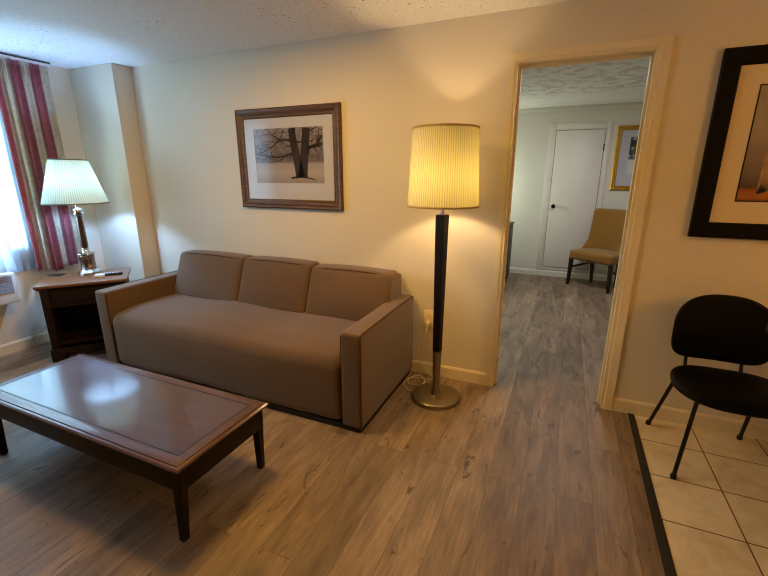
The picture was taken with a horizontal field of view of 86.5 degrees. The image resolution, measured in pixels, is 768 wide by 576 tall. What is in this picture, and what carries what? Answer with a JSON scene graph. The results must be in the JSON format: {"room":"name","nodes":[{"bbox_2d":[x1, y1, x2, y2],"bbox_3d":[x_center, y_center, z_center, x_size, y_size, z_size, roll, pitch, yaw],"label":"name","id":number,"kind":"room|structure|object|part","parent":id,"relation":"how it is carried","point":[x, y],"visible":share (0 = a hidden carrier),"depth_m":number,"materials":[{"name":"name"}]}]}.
{"room":"hotel room","nodes":[
{"label":"hotel room","id":0,"kind":"room"},
{"bbox_2d":[0,58,105,344],"bbox_3d":[-3.675,-0.250,1.896,0.100,2.307,4.800,7,17,23],"label":"wall","id":1,"kind":"structure","parent":0,"point":[25,318],"depth_m":3.52,"materials":[{"name":"beige paint"}]},
{"bbox_2d":[0,272,20,305],"bbox_3d":[-3.178,0.107,2.809,0.182,0.235,1.030,7,17,23],"label":"air conditioner","id":2,"kind":"object","parent":1,"relation":"attached to","point":[9,292],"visible":0.94,"depth_m":3.17,"materials":[{"name":"white plastic"}]},
{"bbox_2d":[0,275,14,294],"bbox_3d":[-3.099,0.084,2.765,0.008,0.132,0.975,7,17,23],"label":"grille","id":3,"kind":"object","parent":2,"relation":"attached to","point":[7,282],"depth_m":3.16,"materials":[{"name":"white plastic"}]},
{"bbox_2d":[0,331,49,356],"bbox_3d":[-3.639,0.833,2.137,0.012,0.090,4.531,7,17,23],"label":"baseboard","id":4,"kind":"structure","parent":1,"relation":"attached to","point":[15,346],"depth_m":3.44,"materials":[{"name":"beige paint"}]},
{"bbox_2d":[69,63,160,281],"bbox_3d":[-2.448,-0.776,3.816,0.553,2.307,0.169,7,17,23],"label":"wall","id":5,"kind":"structure","parent":0,"point":[104,97],"depth_m":3.63,"materials":[{"name":"beige paint"}]},
{"bbox_2d":[0,0,649,108],"bbox_3d":[0.322,-1.478,1.876,7.176,0.080,8.564,7,17,23],"label":"ceiling","id":6,"kind":"structure","parent":0,"point":[67,34],"depth_m":2.54,"materials":[{"name":"white paint"}]},
{"bbox_2d":[0,53,50,66],"bbox_3d":[-3.234,-1.540,2.321,0.104,0.029,2.331,7,17,23],"label":"track","id":7,"kind":"object","parent":6,"relation":"attached to","point":[3,55],"visible":0.78,"depth_m":3.17,"materials":[{"name":"white plastic"}]},
{"bbox_2d":[0,219,16,272],"bbox_3d":[-3.195,-0.715,2.363,0.161,1.544,1.433,7,17,23],"label":"sheer curtain","id":8,"kind":"object","parent":7,"relation":"hanging from","point":[7,263],"visible":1,"depth_m":3.11,"materials":[{"name":"white fabric"}]},
{"bbox_2d":[0,109,36,272],"bbox_3d":[-2.975,-0.898,3.185,0.018,1.565,0.251,7,17,23],"label":"sheer curtain","id":9,"kind":"object","parent":7,"relation":"hanging from","point":[12,215],"visible":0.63,"depth_m":3.27,"materials":[{"name":"white fabric"}]},
{"bbox_2d":[0,57,80,271],"bbox_3d":[-2.809,-0.947,3.353,0.088,1.651,0.388,7,17,23],"label":"curtain","id":10,"kind":"object","parent":7,"relation":"hanging from","point":[27,107],"visible":0.86,"depth_m":3.31,"materials":[{"name":"multicoloured fabric"}]},
{"bbox_2d":[0,273,664,575],"bbox_3d":[0.299,0.821,2.461,7.176,0.050,8.464,7,17,23],"label":"floor","id":11,"kind":"structure","parent":0,"point":[527,474],"depth_m":1.91,"materials":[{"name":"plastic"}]},
{"bbox_2d":[32,268,130,362],"bbox_3d":[-2.444,0.203,3.433,0.600,0.620,0.460,-8,17,-26],"label":"nightstand","id":12,"kind":"object","parent":11,"relation":"on","point":[69,304],"visible":0.71,"depth_m":3.25,"materials":[{"name":"brown wood"}]},
{"bbox_3d":[-2.665,0.208,3.316,0.050,0.494,0.408,-8,17,-26],"label":"panel","id":13,"kind":"part","parent":12,"relation":"part of","materials":[{"name":"brown wood"}]},
{"bbox_2d":[47,273,64,275],"bbox_3d":[-2.715,-0.109,3.383,0.100,0.008,0.070,1,15,3],"label":"coaster","id":14,"kind":"object","parent":12,"relation":"on","point":[54,274],"visible":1,"depth_m":3.38,"materials":[{"name":"plastic"}]},
{"bbox_2d":[40,159,109,275],"bbox_3d":[-2.477,-0.564,3.320,0.452,0.920,0.452,7,17,23],"label":"table lamp","id":15,"kind":"object","parent":12,"relation":"on","point":[75,182],"visible":0.99,"depth_m":3.14,"materials":[{"name":"white fabric"}]},
{"bbox_3d":[-2.477,-1.003,3.200,0.264,0.009,0.264,7,17,23],"label":"shade trim","id":16,"kind":"part","parent":15,"relation":"part of","materials":[{"name":"white fabric"}]},
{"bbox_3d":[-2.477,-0.844,3.244,0.446,0.330,0.447,7,17,23],"label":"lamp shade","id":17,"kind":"part","parent":15,"relation":"part of","materials":[{"name":"white fabric"}]},
{"bbox_3d":[-2.477,-0.685,3.287,0.452,0.009,0.452,7,17,23],"label":"shade trim","id":18,"kind":"part","parent":15,"relation":"part of","materials":[{"name":"white fabric"}]},
{"bbox_2d":[73,205,82,214],"bbox_3d":[-2.477,-0.665,3.293,0.068,0.150,0.068,7,17,23],"label":"socket","id":19,"kind":"object","parent":15,"relation":"attached to","point":[77,211],"depth_m":3.28,"materials":[{"name":"silver metal"}]},
{"bbox_3d":[-2.350,0.051,3.204,0.398,0.080,0.007,-8,17,-26],"label":"drawer","id":20,"kind":"part","parent":12,"relation":"part of","materials":[{"name":"brown wood"}]},
{"bbox_3d":[-2.445,-0.067,3.361,0.576,0.012,0.440,-8,17,-26],"label":"moulding","id":21,"kind":"part","parent":12,"relation":"part of","materials":[{"name":"brown wood"}]},
{"bbox_2d":[59,323,103,344],"bbox_3d":[-2.442,0.366,3.473,0.448,0.025,0.390,-8,17,-26],"label":"shelf","id":22,"kind":"object","parent":12,"relation":"attached to","point":[74,332],"depth_m":3.39,"materials":[{"name":"brown wood"}]},
{"bbox_3d":[-2.419,0.015,3.332,0.444,0.122,0.298,-8,17,-26],"label":"drawer","id":23,"kind":"part","parent":12,"relation":"part of","materials":[{"name":"brown wood"}]},
{"bbox_3d":[-2.534,0.131,3.595,0.448,0.494,0.014,-8,17,-26],"label":"panel","id":24,"kind":"part","parent":12,"relation":"part of","materials":[{"name":"brown wood"}]},
{"bbox_2d":[94,273,104,277],"bbox_3d":[-2.307,-0.101,3.312,0.070,0.031,0.048,-4,16,-16],"label":"gadget","id":25,"kind":"object","parent":12,"relation":"on","point":[101,275],"visible":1,"depth_m":3.29,"materials":[{"name":"plastic"}]},
{"bbox_2d":[104,271,122,275],"bbox_3d":[-2.263,-0.120,3.400,0.150,0.022,0.044,-7,17,-23],"label":"remote control","id":26,"kind":"object","parent":12,"relation":"on","point":[118,272],"visible":0.94,"depth_m":3.39,"materials":[{"name":"plastic"}]},
{"bbox_2d":[0,354,268,541],"bbox_3d":[-1.315,0.711,2.061,1.424,0.371,0.522,7,17,23],"label":"coffee table","id":27,"kind":"object","parent":11,"relation":"on","point":[169,432],"visible":1,"depth_m":1.88,"materials":[{"name":"brown wood"}]},
{"bbox_3d":[-2.015,0.707,2.127,0.049,0.342,0.048,7,17,23],"label":"leg","id":28,"kind":"part","parent":27,"relation":"part of","materials":[{"name":"brown wood"}]},
{"bbox_3d":[-1.314,0.543,2.015,1.300,0.020,0.398,7,17,23],"label":"panel","id":29,"kind":"part","parent":27,"relation":"part of","materials":[{"name":"brown wood"}]},
{"bbox_3d":[-0.792,0.850,1.611,0.049,0.342,0.048,7,17,23],"label":"leg","id":30,"kind":"part","parent":27,"relation":"part of","materials":[{"name":"brown wood"}]},
{"bbox_3d":[-0.615,0.743,2.003,0.049,0.342,0.048,7,17,23],"label":"leg","id":31,"kind":"part","parent":27,"relation":"part of","materials":[{"name":"brown wood"}]},
{"bbox_2d":[95,250,412,432],"bbox_3d":[-0.967,0.228,3.001,2.196,0.806,0.864,7,17,23],"label":"sofa","id":32,"kind":"object","parent":11,"relation":"on","point":[330,344],"visible":0.98,"depth_m":2.77,"materials":[{"name":"brown fabric"}]},
{"bbox_3d":[-1.912,0.198,3.429,0.126,0.574,0.850,7,17,23],"label":"armrest","id":33,"kind":"part","parent":32,"relation":"part of","materials":[{"name":"brown fabric"}]},
{"bbox_2d":[174,250,252,300],"bbox_3d":[-1.425,-0.112,3.405,0.699,0.366,0.271,7,17,23],"label":"cushion","id":34,"kind":"object","parent":32,"relation":"on","point":[201,274],"depth_m":3.31,"materials":[{"name":"brown fabric"}]},
{"bbox_3d":[-1.002,0.395,2.964,1.940,0.443,0.690,7,17,23],"label":"seat","id":35,"kind":"part","parent":32,"relation":"part of","materials":[{"name":"brown fabric"}]},
{"bbox_2d":[238,256,319,312],"bbox_3d":[-0.818,-0.041,3.149,0.634,0.366,0.271,7,17,23],"label":"cushion","id":36,"kind":"object","parent":32,"relation":"on","point":[282,284],"depth_m":3.06,"materials":[{"name":"brown fabric"}]},
{"bbox_2d":[306,264,397,321],"bbox_3d":[-0.237,0.032,2.904,0.645,0.356,0.268,7,17,23],"label":"cushion","id":37,"kind":"object","parent":32,"relation":"on","point":[350,293],"depth_m":2.83,"materials":[{"name":"brown fabric"}]},
{"bbox_3d":[-0.016,0.420,2.630,0.126,0.574,0.850,7,17,23],"label":"armrest","id":38,"kind":"part","parent":32,"relation":"part of","materials":[{"name":"brown fabric"}]},
{"bbox_3d":[-0.806,0.149,3.312,1.978,0.733,0.148,7,17,23],"label":"frame","id":39,"kind":"part","parent":32,"relation":"part of","materials":[{"name":"brown fabric"}]},
{"bbox_2d":[403,123,479,409],"bbox_3d":[0.307,-0.093,2.531,0.416,1.677,0.536,-11,19,-34],"label":"floor lamp","id":40,"kind":"object","parent":11,"relation":"on","point":[444,164],"visible":1,"depth_m":2.20,"materials":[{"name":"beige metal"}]},
{"bbox_3d":[0.229,0.485,2.861,0.142,0.386,0.270,13,20,40],"label":"power cord","id":41,"kind":"part","parent":40,"relation":"part of","materials":[{"name":"white plastic"}]},
{"bbox_3d":[0.341,0.549,2.657,0.068,0.303,0.068,7,17,23],"label":"stem","id":42,"kind":"part","parent":40,"relation":"part of","materials":[{"name":"silver metal"}]},
{"bbox_3d":[0.341,-0.013,2.502,0.060,0.863,0.060,12,19,36],"label":"post","id":43,"kind":"part","parent":40,"relation":"part of","materials":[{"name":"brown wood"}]},
{"bbox_3d":[0.342,-0.477,2.375,0.416,0.010,0.416,7,17,23],"label":"shade trim","id":44,"kind":"part","parent":40,"relation":"part of","materials":[{"name":"beige fabric"}]},
{"bbox_3d":[0.342,-0.681,2.319,0.410,0.422,0.410,7,17,23],"label":"lamp shade","id":45,"kind":"part","parent":40,"relation":"part of","materials":[{"name":"beige fabric"}]},
{"bbox_3d":[0.342,-0.884,2.263,0.370,0.010,0.370,7,17,23],"label":"shade trim","id":46,"kind":"part","parent":40,"relation":"part of","materials":[{"name":"beige fabric"}]},
{"bbox_2d":[505,221,513,281],"bbox_3d":[1.382,-0.535,5.799,0.790,0.800,0.451,7,17,23],"label":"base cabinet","id":47,"kind":"object","parent":11,"relation":"on","point":[511,223],"visible":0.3,"depth_m":5.63,"materials":[{"name":"black wood"}]},
{"bbox_2d":[566,208,625,293],"bbox_3d":[2.823,-0.505,5.307,0.506,1.006,0.588,-10,18,-31],"label":"chair","id":48,"kind":"object","parent":11,"relation":"on","point":[603,243],"visible":0.74,"depth_m":5.30,"materials":[{"name":"fabric"}]},
{"bbox_3d":[2.504,-0.231,5.499,0.048,0.375,0.052,-10,18,-31],"label":"leg","id":49,"kind":"part","parent":48,"relation":"part of","materials":[{"name":"black wood"}]},
{"bbox_3d":[2.850,-0.278,5.604,0.058,0.410,0.048,-10,18,-31],"label":"leg","id":50,"kind":"part","parent":48,"relation":"part of","materials":[{"name":"black wood"}]},
{"bbox_3d":[2.812,-0.427,5.323,0.480,0.137,0.583,-10,18,-31],"label":"seat","id":51,"kind":"part","parent":48,"relation":"part of","materials":[{"name":"yellow fabric"}]},
{"bbox_3d":[2.850,-0.698,5.255,0.458,0.606,0.548,-10,18,-31],"label":"backrest","id":52,"kind":"part","parent":48,"relation":"part of","materials":[{"name":"yellow fabric"}]},
{"bbox_3d":[2.793,-0.112,5.066,0.048,0.375,0.052,-10,18,-31],"label":"leg","id":53,"kind":"part","parent":48,"relation":"part of","materials":[{"name":"black wood"}]},
{"bbox_3d":[3.039,-0.199,5.319,0.058,0.410,0.048,-10,18,-31],"label":"leg","id":54,"kind":"part","parent":48,"relation":"part of","materials":[{"name":"black wood"}]},
{"bbox_2d":[627,413,676,575],"bbox_3d":[0.837,1.192,1.030,0.043,0.015,3.388,7,17,23],"label":"trim","id":55,"kind":"structure","parent":11,"relation":"on","point":[665,553],"depth_m":1.81,"materials":[{"name":"black rubber"}]},
{"bbox_2d":[130,0,767,424],"bbox_3d":[0.551,-0.467,2.701,7.176,2.307,0.115,7,17,23],"label":"wall","id":56,"kind":"structure","parent":0,"point":[387,83],"depth_m":2.66,"materials":[{"name":"beige paint"}]},
{"bbox_2d":[234,102,343,210],"bbox_3d":[-0.723,-0.965,3.060,0.925,0.730,0.030,7,17,23],"label":"picture","id":57,"kind":"object","parent":56,"relation":"attached to","point":[291,157],"visible":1,"depth_m":3.05,"materials":[{"name":"brown wood"}]},
{"bbox_2d":[253,126,324,182],"bbox_3d":[-0.718,-0.989,3.058,0.619,0.395,0.001,7,17,23],"label":"print","id":58,"kind":"object","parent":57,"relation":"attached to","point":[281,154],"depth_m":3.05},
{"bbox_2d":[424,310,432,326],"bbox_3d":[0.321,0.217,2.922,0.072,0.120,0.010,7,17,23],"label":"wall outlet","id":59,"kind":"object","parent":56,"relation":"attached to","point":[428,315],"visible":0.87,"depth_m":2.92,"materials":[{"name":"beige plastic"}]},
{"bbox_2d":[410,359,485,384],"bbox_3d":[-0.725,0.471,3.465,3.144,0.090,0.012,7,17,23],"label":"baseboard","id":60,"kind":"structure","parent":56,"relation":"attached to","point":[476,377],"depth_m":2.94,"materials":[{"name":"beige paint"}]},
{"bbox_2d":[485,35,673,410],"bbox_3d":[1.098,-0.296,2.500,0.780,2.086,0.149,7,17,23],"label":"door frame","id":61,"kind":"structure","parent":56,"relation":"in","point":[658,49],"depth_m":2.32,"materials":[{"name":"beige paint"}]},
{"bbox_2d":[611,397,767,440],"bbox_3d":[2.573,0.857,2.075,2.504,0.090,0.012,7,17,23],"label":"baseboard","id":62,"kind":"structure","parent":56,"relation":"attached to","point":[680,416],"depth_m":2.39,"materials":[{"name":"beige paint"}]},
{"bbox_2d":[687,44,767,239],"bbox_3d":[2.104,-0.652,1.864,1.044,0.895,0.030,7,17,23],"label":"picture","id":63,"kind":"object","parent":56,"relation":"attached to","point":[731,199],"visible":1,"depth_m":2.02,"materials":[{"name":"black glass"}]},
{"bbox_2d":[736,85,767,200],"bbox_3d":[2.108,-0.664,1.866,0.701,0.533,0.001,7,17,23],"label":"print","id":64,"kind":"object","parent":63,"relation":"attached to","point":[752,175],"depth_m":2.00},
{"bbox_2d":[510,107,642,275],"bbox_3d":[2.372,-1.311,5.782,4.400,2.307,0.100,7,17,23],"label":"wall","id":65,"kind":"structure","parent":0,"point":[533,128],"depth_m":5.71,"materials":[{"name":"paint"}]},
{"bbox_2d":[509,267,614,281],"bbox_3d":[2.348,-0.224,6.027,4.200,0.082,0.012,7,17,23],"label":"baseboard","id":66,"kind":"structure","parent":65,"relation":"attached to","point":[512,269],"depth_m":5.95,"materials":[{"name":"paint"}]},
{"bbox_2d":[535,121,612,273],"bbox_3d":[2.575,-1.200,5.616,0.753,2.017,0.084,7,17,23],"label":"door","id":67,"kind":"structure","parent":65,"relation":"in","point":[577,153],"depth_m":5.60,"materials":[{"name":"paint"}]},
{"bbox_2d":[519,102,642,112],"bbox_3d":[2.350,-2.382,5.432,4.200,0.055,0.018,7,17,23],"label":"trim","id":68,"kind":"structure","parent":65,"relation":"attached to","point":[631,104],"depth_m":5.32,"materials":[{"name":"paint"}]},
{"bbox_2d":[609,125,639,189],"bbox_3d":[3.265,-1.655,5.207,0.592,0.797,0.034,7,17,23],"label":"picture","id":69,"kind":"object","parent":65,"relation":"attached to","point":[627,136],"visible":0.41,"depth_m":5.28,"materials":[{"name":"gold glass"}]},
{"bbox_2d":[626,137,637,173],"bbox_3d":[3.271,-1.687,5.205,0.268,0.460,0.001,7,17,23],"label":"print","id":70,"kind":"object","parent":69,"relation":"attached to","point":[632,141],"depth_m":5.24},
{"bbox_2d":[627,414,767,575],"bbox_3d":[1.981,1.345,0.560,2.515,0.050,3.400,7,17,23],"label":"floor tile","id":71,"kind":"structure","parent":0,"point":[714,515],"depth_m":1.88,"materials":[{"name":"beige tile"}]},
{"bbox_2d":[645,294,767,479],"bbox_3d":[1.697,0.487,2.030,0.502,0.834,0.540,7,17,23],"label":"chair","id":72,"kind":"object","parent":71,"relation":"on","point":[724,328],"visible":1,"depth_m":2.07,"materials":[{"name":"plastic"}]},
{"bbox_3d":[1.566,0.638,2.241,0.084,0.430,0.272,-4,16,-14],"label":"leg","id":73,"kind":"part","parent":72,"relation":"part of","materials":[{"name":"black metal"}]},
{"bbox_3d":[1.492,0.713,1.966,0.197,0.427,0.023,-5,16,-19],"label":"leg","id":74,"kind":"part","parent":72,"relation":"part of","materials":[{"name":"black metal"}]},
{"bbox_3d":[1.601,0.366,2.127,0.017,0.195,0.240,7,17,23],"label":"post","id":75,"kind":"part","parent":72,"relation":"part of","materials":[{"name":"black metal"}]},
{"bbox_3d":[1.678,0.490,1.982,0.498,0.071,0.400,7,17,23],"label":"seat","id":76,"kind":"part","parent":72,"relation":"part of","materials":[{"name":"black plastic"}]},
{"bbox_3d":[1.752,0.213,2.119,0.424,0.352,0.084,7,17,23],"label":"backrest","id":77,"kind":"part","parent":72,"relation":"part of","materials":[{"name":"black plastic"}]},
{"bbox_3d":[1.821,0.392,2.035,0.017,0.195,0.240,7,17,23],"label":"post","id":78,"kind":"part","parent":72,"relation":"part of","materials":[{"name":"black metal"}]},
{"bbox_3d":[1.895,0.668,2.133,0.285,0.430,0.077,-10,18,-33],"label":"leg","id":79,"kind":"part","parent":72,"relation":"part of","materials":[{"name":"black metal"}]}
]}

